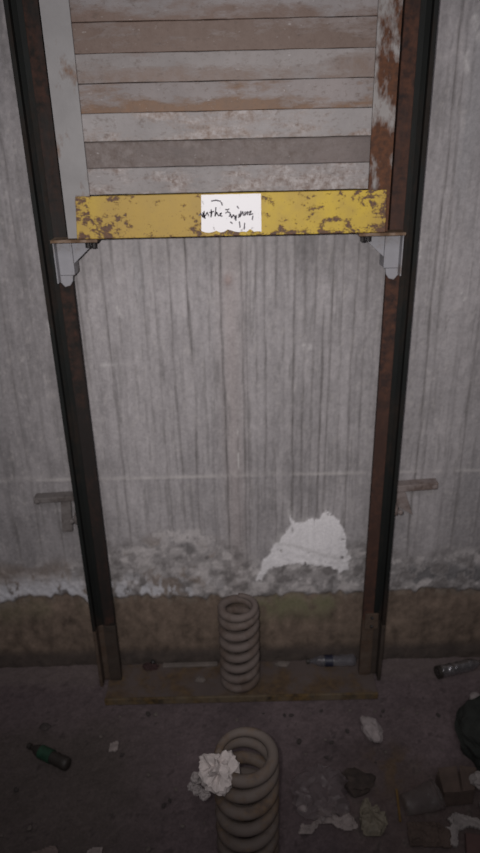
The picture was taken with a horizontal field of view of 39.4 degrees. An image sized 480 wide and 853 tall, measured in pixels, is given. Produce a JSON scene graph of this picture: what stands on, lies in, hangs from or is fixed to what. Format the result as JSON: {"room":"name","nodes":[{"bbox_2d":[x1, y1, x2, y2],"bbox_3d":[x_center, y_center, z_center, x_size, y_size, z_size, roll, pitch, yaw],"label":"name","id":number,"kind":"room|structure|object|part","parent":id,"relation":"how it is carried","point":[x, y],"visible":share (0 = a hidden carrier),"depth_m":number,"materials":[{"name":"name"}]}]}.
{"room":"elevator shaft pit","nodes":[
{"label":"elevator shaft pit","id":0,"kind":"room"},
{"bbox_2d":[0,0,479,667],"bbox_3d":[-0.025,-0.362,1.679,2.600,2.520,0.017,-1,24,0],"label":"wall","id":1,"kind":"structure","parent":0,"point":[232,381],"depth_m":1.84,"materials":[{"name":"concrete"}]},
{"bbox_2d":[33,491,76,531],"bbox_3d":[-0.515,0.262,1.896,0.137,0.123,0.108,-1,24,0],"label":"bracket","id":2,"kind":"object","parent":1,"relation":"attached to","point":[65,498],"visible":0.73,"depth_m":1.91,"materials":[{"name":"metal"}]},
{"bbox_3d":[-0.500,0.257,1.931,0.037,0.104,0.010,-1,24,0],"label":"gusset plate","id":3,"kind":"part","parent":2,"relation":"part of","materials":[{"name":"metal"}]},
{"bbox_2d":[395,478,437,515],"bbox_3d":[0.492,0.219,1.887,0.137,0.107,0.108,-1,24,0],"label":"bracket","id":4,"kind":"object","parent":1,"relation":"attached to","point":[402,502],"visible":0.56,"depth_m":1.89,"materials":[{"name":"brown metal"}]},
{"bbox_3d":[0.466,0.218,1.923,0.063,0.080,0.010,-1,24,0],"label":"gusset plate","id":5,"kind":"part","parent":4,"relation":"part of","materials":[{"name":"brown metal"}]},
{"bbox_2d":[0,657,479,852],"bbox_3d":[0.012,1.276,1.067,2.600,0.012,2.496,-1,24,0],"label":"floor","id":6,"kind":"structure","parent":0,"point":[105,799],"depth_m":1.86,"materials":[{"name":"grey concrete"}]},
{"bbox_2d":[39,722,50,730],"bbox_3d":[-0.571,0.877,1.961,0.031,0.011,0.028,18,31,36],"label":"scrap","id":7,"kind":"object","parent":6,"relation":"on","point":[44,726],"visible":1,"depth_m":1.96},
{"bbox_2d":[32,846,58,852],"bbox_3d":[-0.473,1.033,1.610,0.066,0.009,0.050,-1,24,0],"label":"scrap","id":8,"kind":"object","parent":6,"relation":"on","point":[51,849],"visible":1,"depth_m":1.62,"materials":[{"name":"paint"}]},
{"bbox_2d":[26,742,70,770],"bbox_3d":[-0.531,0.910,1.856,0.145,0.037,0.037,11,27,25],"label":"plastic bottle","id":9,"kind":"object","parent":6,"relation":"on","point":[44,753],"visible":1,"depth_m":1.84,"materials":[{"name":"green plastic"}]},
{"bbox_2d":[87,847,102,852],"bbox_3d":[-0.352,1.029,1.614,0.036,0.007,0.032,-1,24,0],"label":"scrap","id":10,"kind":"object","parent":6,"relation":"on","point":[94,849],"visible":1,"depth_m":1.62,"materials":[{"name":"paper"}]},
{"bbox_2d":[109,741,118,751],"bbox_3d":[-0.357,0.904,1.894,0.024,0.005,0.034,-1,24,0],"label":"scrap","id":11,"kind":"object","parent":6,"relation":"on","point":[113,746],"visible":1,"depth_m":1.89,"materials":[{"name":"paper"}]},
{"bbox_2d":[104,660,377,704],"bbox_3d":[0.004,0.796,2.097,0.829,0.023,0.149,-1,24,0],"label":"base plate","id":12,"kind":"object","parent":6,"relation":"on","point":[298,681],"visible":0.73,"depth_m":2.07,"materials":[{"name":"brown metal"}]},
{"bbox_2d":[3,0,121,686],"bbox_3d":[-0.426,-0.247,1.640,0.063,2.282,0.068,-1,24,0],"label":"rail","id":13,"kind":"object","parent":12,"relation":"on","point":[23,17],"visible":0.99,"depth_m":1.62,"materials":[{"name":"black metal"}]},
{"bbox_3d":[-0.391,0.695,2.065,0.036,0.215,0.020,-1,24,0],"label":"foot post","id":14,"kind":"part","parent":13,"relation":"part of","materials":[{"name":"metal"}]},
{"bbox_2d":[39,0,405,286],"bbox_3d":[-0.033,-0.684,1.445,0.794,0.741,0.130,-1,24,0],"label":"frame","id":15,"kind":"object","parent":13,"relation":"attached to","point":[90,219],"visible":1,"depth_m":1.47,"materials":[{"name":"yellow paint"}]},
{"bbox_3d":[-0.371,-0.437,1.548,0.105,0.007,0.121,-1,24,0],"label":"shoe plate","id":16,"kind":"part","parent":15,"relation":"part of","materials":[{"name":"metal"}]},
{"bbox_2d":[87,162,368,194],"bbox_3d":[-0.030,-0.558,1.501,0.689,0.054,0.091,-1,24,0],"label":"weight","id":17,"kind":"object","parent":15,"relation":"on","point":[345,175],"visible":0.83,"depth_m":1.46,"materials":[{"name":"paint"}]},
{"bbox_2d":[84,135,370,167],"bbox_3d":[-0.031,-0.609,1.482,0.685,0.053,0.086,-1,24,0],"label":"weight","id":18,"kind":"object","parent":17,"relation":"on","point":[323,149],"visible":0.84,"depth_m":1.44,"materials":[{"name":"paint"}]},
{"bbox_2d":[81,108,371,141],"bbox_3d":[-0.030,-0.656,1.456,0.685,0.054,0.093,-1,24,0],"label":"weight","id":19,"kind":"object","parent":18,"relation":"on","point":[328,121],"visible":0.98,"depth_m":1.42,"materials":[{"name":"paint"}]},
{"bbox_2d":[78,78,373,113],"bbox_3d":[-0.035,-0.707,1.435,0.687,0.056,0.090,-1,24,0],"label":"weight","id":20,"kind":"object","parent":19,"relation":"on","point":[325,93],"visible":0.9,"depth_m":1.40,"materials":[{"name":"paint"}]},
{"bbox_2d":[75,48,375,83],"bbox_3d":[-0.034,-0.757,1.411,0.687,0.054,0.092,-1,24,0],"label":"weight","id":21,"kind":"object","parent":20,"relation":"on","point":[287,64],"visible":0.77,"depth_m":1.37,"materials":[{"name":"paint"}]},
{"bbox_2d":[72,16,376,53],"bbox_3d":[-0.035,-0.806,1.389,0.683,0.055,0.091,-1,24,0],"label":"weight","id":22,"kind":"object","parent":21,"relation":"on","point":[360,31],"visible":0.84,"depth_m":1.35,"materials":[{"name":"paint"}]},
{"bbox_2d":[69,0,377,22],"bbox_3d":[-0.037,-0.857,1.366,0.689,0.056,0.092,-1,24,0],"label":"weight","id":23,"kind":"object","parent":22,"relation":"on","point":[82,11],"visible":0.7,"depth_m":1.33,"materials":[{"name":"paint"}]},
{"bbox_3d":[0.317,-0.453,1.548,0.105,0.007,0.121,-1,24,0],"label":"shoe plate","id":24,"kind":"part","parent":15,"relation":"part of","materials":[{"name":"metal"}]},
{"bbox_2d":[142,662,158,670],"bbox_3d":[-0.285,0.765,2.142,0.057,0.018,0.032,-1,24,0],"label":"rag","id":25,"kind":"object","parent":12,"relation":"on","point":[147,666],"visible":1,"depth_m":2.13,"materials":[{"name":"fabric"}]},
{"bbox_2d":[163,661,217,667],"bbox_3d":[-0.160,0.764,2.149,0.176,0.008,0.016,-2,24,-1],"label":"stick","id":26,"kind":"object","parent":12,"relation":"on","point":[215,663],"visible":1,"depth_m":2.14,"materials":[{"name":"brown wood"}]},
{"bbox_2d":[195,676,205,682],"bbox_3d":[-0.124,0.787,2.091,0.033,0.012,0.021,-1,24,0],"label":"pebble","id":27,"kind":"object","parent":12,"relation":"on","point":[200,679],"visible":1,"depth_m":2.08,"materials":[{"name":"grey stone"}]},
{"bbox_2d":[217,593,259,692],"bbox_3d":[-0.002,0.655,2.025,0.125,0.296,0.125,-1,24,0],"label":"spring","id":28,"kind":"object","parent":12,"relation":"on","point":[239,647],"visible":1,"depth_m":1.99,"materials":[{"name":"grey metal"}]},
{"bbox_2d":[274,661,289,666],"bbox_3d":[0.136,0.757,2.143,0.052,0.014,0.022,-1,24,0],"label":"crumb","id":29,"kind":"object","parent":12,"relation":"on","point":[279,663],"visible":1,"depth_m":2.14,"materials":[{"name":"grey stone"}]},
{"bbox_2d":[306,654,355,666],"bbox_3d":[0.290,0.746,2.135,0.158,0.037,0.037,-1,24,0],"label":"plastic bottle","id":30,"kind":"object","parent":12,"relation":"on","point":[330,660],"visible":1,"depth_m":2.12,"materials":[{"name":"grey"}]},
{"bbox_2d":[358,0,439,679],"bbox_3d":[0.381,-0.265,1.640,0.063,2.282,0.068,-1,24,0],"label":"rail","id":31,"kind":"object","parent":12,"relation":"on","point":[420,17],"visible":0.99,"depth_m":1.62,"materials":[{"name":"brown metal"}]},
{"bbox_3d":[0.388,0.677,2.065,0.036,0.215,0.020,-1,24,0],"label":"foot post","id":32,"kind":"part","parent":31,"relation":"part of","materials":[{"name":"brown metal"}]},
{"bbox_3d":[0.394,0.584,2.009,0.040,0.057,0.006,-1,24,0],"label":"splice plate","id":33,"kind":"part","parent":31,"relation":"part of","materials":[{"name":"brown metal"}]},
{"bbox_2d":[214,727,278,852],"bbox_3d":[0.016,0.866,1.536,0.148,0.342,0.148,-1,24,0],"label":"spring","id":34,"kind":"object","parent":6,"relation":"on","point":[250,808],"visible":0.9,"depth_m":1.49,"materials":[{"name":"brown metal"}]},
{"bbox_2d":[187,750,239,800],"bbox_3d":[-0.058,0.745,1.436,0.116,0.114,0.088,-1,24,0],"label":"crumpled paper","id":35,"kind":"object","parent":34,"relation":"on","point":[215,772],"visible":0.98,"depth_m":1.42,"materials":[{"name":"white paper"}]},
{"bbox_2d":[290,763,349,823],"bbox_3d":[0.208,0.934,1.722,0.156,0.071,0.153,-1,24,0],"label":"plastic bag","id":36,"kind":"object","parent":6,"relation":"on","point":[319,791],"visible":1,"depth_m":1.70,"materials":[{"name":"grey plastic"}]},
{"bbox_2d":[298,813,357,833],"bbox_3d":[0.217,0.979,1.674,0.148,0.011,0.074,-1,24,0],"label":"paper","id":37,"kind":"object","parent":6,"relation":"on","point":[346,822],"visible":0.91,"depth_m":1.66,"materials":[{"name":"white paper"}]},
{"bbox_2d":[342,767,375,797],"bbox_3d":[0.309,0.933,1.761,0.105,0.038,0.075,-1,24,0],"label":"clod","id":38,"kind":"object","parent":6,"relation":"on","point":[360,783],"visible":0.83,"depth_m":1.75,"materials":[{"name":"brown soil"}]},
{"bbox_2d":[360,715,382,742],"bbox_3d":[0.378,0.863,1.917,0.058,0.034,0.091,-1,24,0],"label":"plaster stone","id":39,"kind":"object","parent":6,"relation":"on","point":[370,727],"visible":1,"depth_m":1.90,"materials":[{"name":"white stone"}]},
{"bbox_2d":[359,798,387,835],"bbox_3d":[0.333,0.974,1.681,0.068,0.020,0.101,-1,24,0],"label":"scrap","id":40,"kind":"object","parent":6,"relation":"on","point":[373,821],"visible":1,"depth_m":1.67,"materials":[{"name":"paper"}]},
{"bbox_2d":[395,789,400,821],"bbox_3d":[0.405,0.968,1.714,0.006,0.004,0.090,2,24,6],"label":"strip","id":41,"kind":"object","parent":6,"relation":"on","point":[396,790],"visible":1,"depth_m":1.71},
{"bbox_2d":[406,821,451,847],"bbox_3d":[0.465,0.992,1.635,0.108,0.020,0.066,-1,24,0],"label":"scrap","id":42,"kind":"object","parent":6,"relation":"on","point":[431,833],"visible":1,"depth_m":1.63,"materials":[{"name":"cardboard"}]},
{"bbox_2d":[435,765,475,806],"bbox_3d":[0.563,0.924,1.722,0.103,0.074,0.065,-1,24,0],"label":"cardboard box","id":43,"kind":"object","parent":6,"relation":"on","point":[453,788],"visible":0.98,"depth_m":1.71,"materials":[{"name":"brown cardboard"}]},
{"bbox_2d":[469,771,479,789],"bbox_3d":[0.608,0.895,1.699,0.052,0.031,0.047,-1,24,0],"label":"lump","id":44,"kind":"object","parent":43,"relation":"on","point":[474,778],"visible":1,"depth_m":1.70,"materials":[{"name":"white paper"}]},
{"bbox_2d":[434,658,479,678],"bbox_3d":[0.700,0.761,2.121,0.170,0.040,0.040,-8,25,-14],"label":"plastic bottle","id":45,"kind":"object","parent":6,"relation":"on","point":[465,665],"visible":1,"depth_m":2.10,"materials":[{"name":"clear plastic"}]},
{"bbox_2d":[447,812,479,846],"bbox_3d":[0.569,0.988,1.649,0.130,0.017,0.086,-1,24,0],"label":"strip","id":46,"kind":"object","parent":6,"relation":"on","point":[459,822],"visible":1,"depth_m":1.66,"materials":[{"name":"white paper"}]},
{"bbox_2d":[454,696,479,770],"bbox_3d":[0.742,0.840,1.849,0.271,0.117,0.276,-1,24,0],"label":"bag","id":47,"kind":"object","parent":6,"relation":"on","point":[467,721],"visible":1,"depth_m":1.84,"materials":[{"name":"black plastic"}]},
{"bbox_2d":[465,832,479,852],"bbox_3d":[0.596,1.018,1.579,0.120,0.012,0.100,5,25,13],"label":"board","id":48,"kind":"object","parent":6,"relation":"on","point":[472,841],"visible":1,"depth_m":1.61,"materials":[{"name":"brown wood"}]},
{"bbox_2d":[469,692,479,699],"bbox_3d":[0.708,0.814,2.016,0.036,0.028,0.035,-1,24,0],"label":"ball","id":49,"kind":"object","parent":6,"relation":"on","point":[473,695],"visible":0.56,"depth_m":2.01,"materials":[{"name":"paper"}]}
]}

